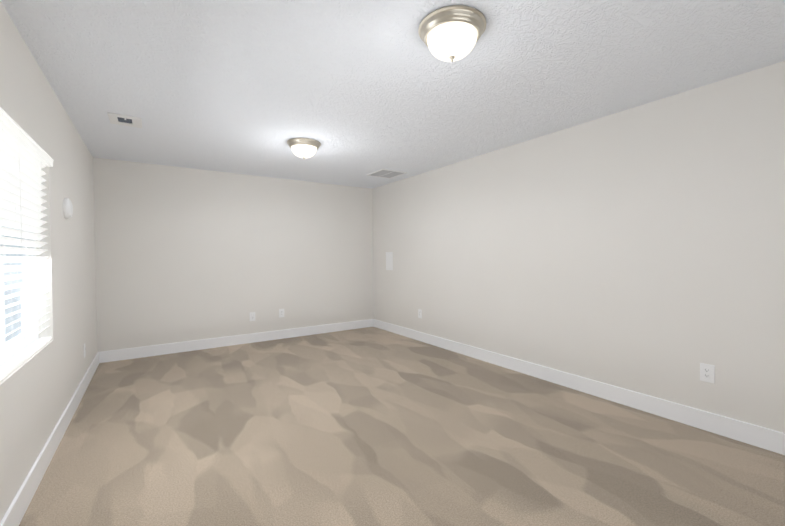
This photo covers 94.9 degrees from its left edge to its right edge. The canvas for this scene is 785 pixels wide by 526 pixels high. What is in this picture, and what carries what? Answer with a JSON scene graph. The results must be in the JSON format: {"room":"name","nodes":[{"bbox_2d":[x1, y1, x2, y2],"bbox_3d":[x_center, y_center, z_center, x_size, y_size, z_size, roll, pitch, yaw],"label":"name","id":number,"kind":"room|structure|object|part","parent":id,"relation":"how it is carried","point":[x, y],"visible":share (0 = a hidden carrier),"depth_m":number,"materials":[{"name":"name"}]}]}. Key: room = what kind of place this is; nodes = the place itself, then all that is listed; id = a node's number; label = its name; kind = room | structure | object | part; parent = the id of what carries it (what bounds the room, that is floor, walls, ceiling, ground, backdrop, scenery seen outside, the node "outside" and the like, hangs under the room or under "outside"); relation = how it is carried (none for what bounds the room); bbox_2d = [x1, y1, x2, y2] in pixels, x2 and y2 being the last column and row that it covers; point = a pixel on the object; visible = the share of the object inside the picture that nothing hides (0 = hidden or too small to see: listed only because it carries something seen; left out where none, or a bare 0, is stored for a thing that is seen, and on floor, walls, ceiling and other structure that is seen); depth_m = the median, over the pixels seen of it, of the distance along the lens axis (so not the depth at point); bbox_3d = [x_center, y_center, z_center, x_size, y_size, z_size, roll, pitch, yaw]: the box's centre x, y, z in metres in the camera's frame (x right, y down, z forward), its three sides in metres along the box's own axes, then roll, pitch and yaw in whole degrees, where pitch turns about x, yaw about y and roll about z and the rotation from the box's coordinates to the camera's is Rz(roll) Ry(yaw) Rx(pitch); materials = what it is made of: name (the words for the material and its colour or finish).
{"room":"empty room","nodes":[
{"label":"empty room","id":0,"kind":"room"},
{"bbox_2d":[0,0,97,521],"bbox_3d":[-1.851,0.017,1.644,0.140,2.440,6.220,-1,1,-34],"label":"wall","id":1,"kind":"structure","parent":0,"point":[38,388],"depth_m":2.39,"materials":[{"name":"paint"}]},
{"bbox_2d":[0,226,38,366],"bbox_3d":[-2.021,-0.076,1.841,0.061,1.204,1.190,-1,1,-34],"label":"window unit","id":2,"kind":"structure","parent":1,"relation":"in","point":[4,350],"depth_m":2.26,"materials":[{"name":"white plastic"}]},
{"bbox_2d":[0,107,53,380],"bbox_3d":[-1.954,-0.081,1.886,0.086,1.195,1.206,-1,1,-34],"label":"window blinds","id":3,"kind":"object","parent":2,"relation":"attached to","point":[25,158],"visible":1,"depth_m":1.92,"materials":[{"name":"white plastic"}]},
{"bbox_2d":[0,352,98,525],"bbox_3d":[-1.778,1.167,1.711,0.015,0.135,6.190,-1,1,-34],"label":"baseboard","id":4,"kind":"structure","parent":1,"relation":"attached to","point":[17,509],"depth_m":2.10,"materials":[{"name":"white wood"}]},
{"bbox_2d":[63,198,72,218],"bbox_3d":[-2.537,-0.425,2.824,0.044,0.164,0.164,-1,1,-34],"label":"smoke detector","id":5,"kind":"object","parent":1,"relation":"attached to","point":[67,208],"visible":1,"depth_m":2.78,"materials":[{"name":"white plastic"}]},
{"bbox_2d":[93,157,373,351],"bbox_3d":[-1.970,-0.060,5.387,4.100,2.440,0.140,-1,1,-34],"label":"wall","id":6,"kind":"structure","parent":0,"point":[182,254],"depth_m":5.02,"materials":[{"name":"paint"}]},
{"bbox_2d":[99,319,372,362],"bbox_3d":[-1.919,1.093,5.347,3.820,0.135,0.015,-1,1,-34],"label":"baseboard","id":7,"kind":"structure","parent":6,"relation":"attached to","point":[138,352],"depth_m":5.03,"materials":[{"name":"white wood"}]},
{"bbox_2d":[249,312,254,320],"bbox_3d":[-2.045,0.783,5.262,0.082,0.128,0.008,-1,1,-34],"label":"electrical outlet","id":8,"kind":"object","parent":6,"relation":"attached to","point":[252,316],"visible":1,"depth_m":5.26,"materials":[{"name":"white plastic"}]},
{"bbox_2d":[279,309,283,317],"bbox_3d":[-1.691,0.766,5.497,0.082,0.128,0.008,-1,1,-34],"label":"electrical outlet","id":9,"kind":"object","parent":6,"relation":"attached to","point":[281,312],"visible":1,"depth_m":5.49,"materials":[{"name":"white plastic"}]},
{"bbox_2d":[1,0,784,188],"bbox_3d":[-0.213,-1.297,2.717,4.100,0.120,6.500,-1,1,-34],"label":"ceiling","id":10,"kind":"structure","parent":0,"point":[359,90],"depth_m":2.32,"materials":[{"name":"white paint"}]},
{"bbox_2d":[107,112,141,127],"bbox_3d":[-2.298,-1.221,3.103,0.230,0.020,0.270,-1,1,-34],"label":"ceiling vent","id":11,"kind":"object","parent":10,"relation":"in","point":[124,120],"visible":1,"depth_m":3.09,"materials":[{"name":"white metal"}]},
{"bbox_2d":[287,138,320,159],"bbox_3d":[-0.924,-1.166,3.768,0.348,0.176,0.348,-1,1,-34],"label":"lamp","id":12,"kind":"object","parent":10,"relation":"attached to","point":[306,141],"depth_m":3.67,"materials":[{"name":"white glass"}]},
{"bbox_3d":[-0.924,-1.150,3.768,0.261,0.145,0.261,-1,1,-34],"label":"far shade of the flush-mount lamp","id":13,"kind":"part","parent":12,"relation":"part of","materials":[{"name":"white glass"}]},
{"bbox_2d":[367,168,406,178],"bbox_3d":[-0.085,-1.283,5.182,0.420,0.012,0.445,-1,1,-34],"label":"ceiling vent","id":14,"kind":"object","parent":10,"relation":"in","point":[386,173],"visible":1,"depth_m":5.15,"materials":[{"name":"white metal"}]},
{"bbox_2d":[418,5,485,61],"bbox_3d":[0.309,-1.135,1.875,0.348,0.176,0.348,-1,1,-34],"label":"lamp","id":15,"kind":"object","parent":10,"relation":"attached to","point":[475,18],"depth_m":1.78,"materials":[{"name":"white glass"}]},
{"bbox_3d":[0.310,-1.120,1.876,0.261,0.145,0.261,-1,1,-34],"label":"near shade of the flush-mount lamp","id":16,"kind":"part","parent":15,"relation":"part of","materials":[{"name":"white glass"}]},
{"bbox_2d":[19,327,784,525],"bbox_3d":[-0.196,1.252,2.769,4.100,0.100,6.500,-1,1,-34],"label":"floor","id":17,"kind":"structure","parent":0,"point":[370,426],"depth_m":2.31,"materials":[{"name":"carpet"}]},
{"bbox_2d":[373,61,784,432],"bbox_3d":[1.442,-0.052,3.842,0.140,2.440,6.220,-1,1,-34],"label":"wall","id":18,"kind":"structure","parent":0,"point":[640,249],"depth_m":2.98,"materials":[{"name":"paint"}]},
{"bbox_2d":[386,252,392,269],"bbox_3d":[-0.047,-0.032,5.940,0.008,0.284,0.184,-1,1,-34],"label":"switch plate","id":19,"kind":"object","parent":18,"relation":"attached to","point":[389,260],"visible":1,"depth_m":5.94,"materials":[{"name":"white plastic"}]},
{"bbox_2d":[418,309,421,317],"bbox_3d":[0.403,0.746,5.290,0.008,0.128,0.082,-1,1,-34],"label":"electrical outlet","id":20,"kind":"object","parent":18,"relation":"attached to","point":[419,313],"visible":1,"depth_m":5.29,"materials":[{"name":"white plastic"}]},
{"bbox_2d":[373,319,784,454],"bbox_3d":[1.386,1.102,3.823,0.015,0.135,6.190,-1,1,-34],"label":"baseboard","id":21,"kind":"structure","parent":18,"relation":"attached to","point":[757,436],"depth_m":2.98,"materials":[{"name":"white wood"}]},
{"bbox_2d":[700,363,714,382],"bbox_3d":[2.230,0.780,2.554,0.008,0.128,0.082,-1,1,-34],"label":"electrical outlet","id":22,"kind":"object","parent":18,"relation":"attached to","point":[707,372],"visible":1,"depth_m":2.55,"materials":[{"name":"white plastic"}]},
{"label":"outside","id":23,"kind":"structure","parent":0,"visible":0},
{"bbox_3d":[-8.441,1.851,0.747,11.840,0.100,20.000,-1,1,-34],"label":"ground","id":24,"kind":"structure","parent":23,"visible":0},
{"bbox_2d":[2,226,21,342],"bbox_3d":[-8.156,-1.307,5.860,5.100,7.000,0.330,-1,1,-34],"label":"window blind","id":25,"kind":"object","parent":24,"relation":"on","point":[7,319],"depth_m":6.55,"materials":[{"name":"grey plastic"}]}
]}

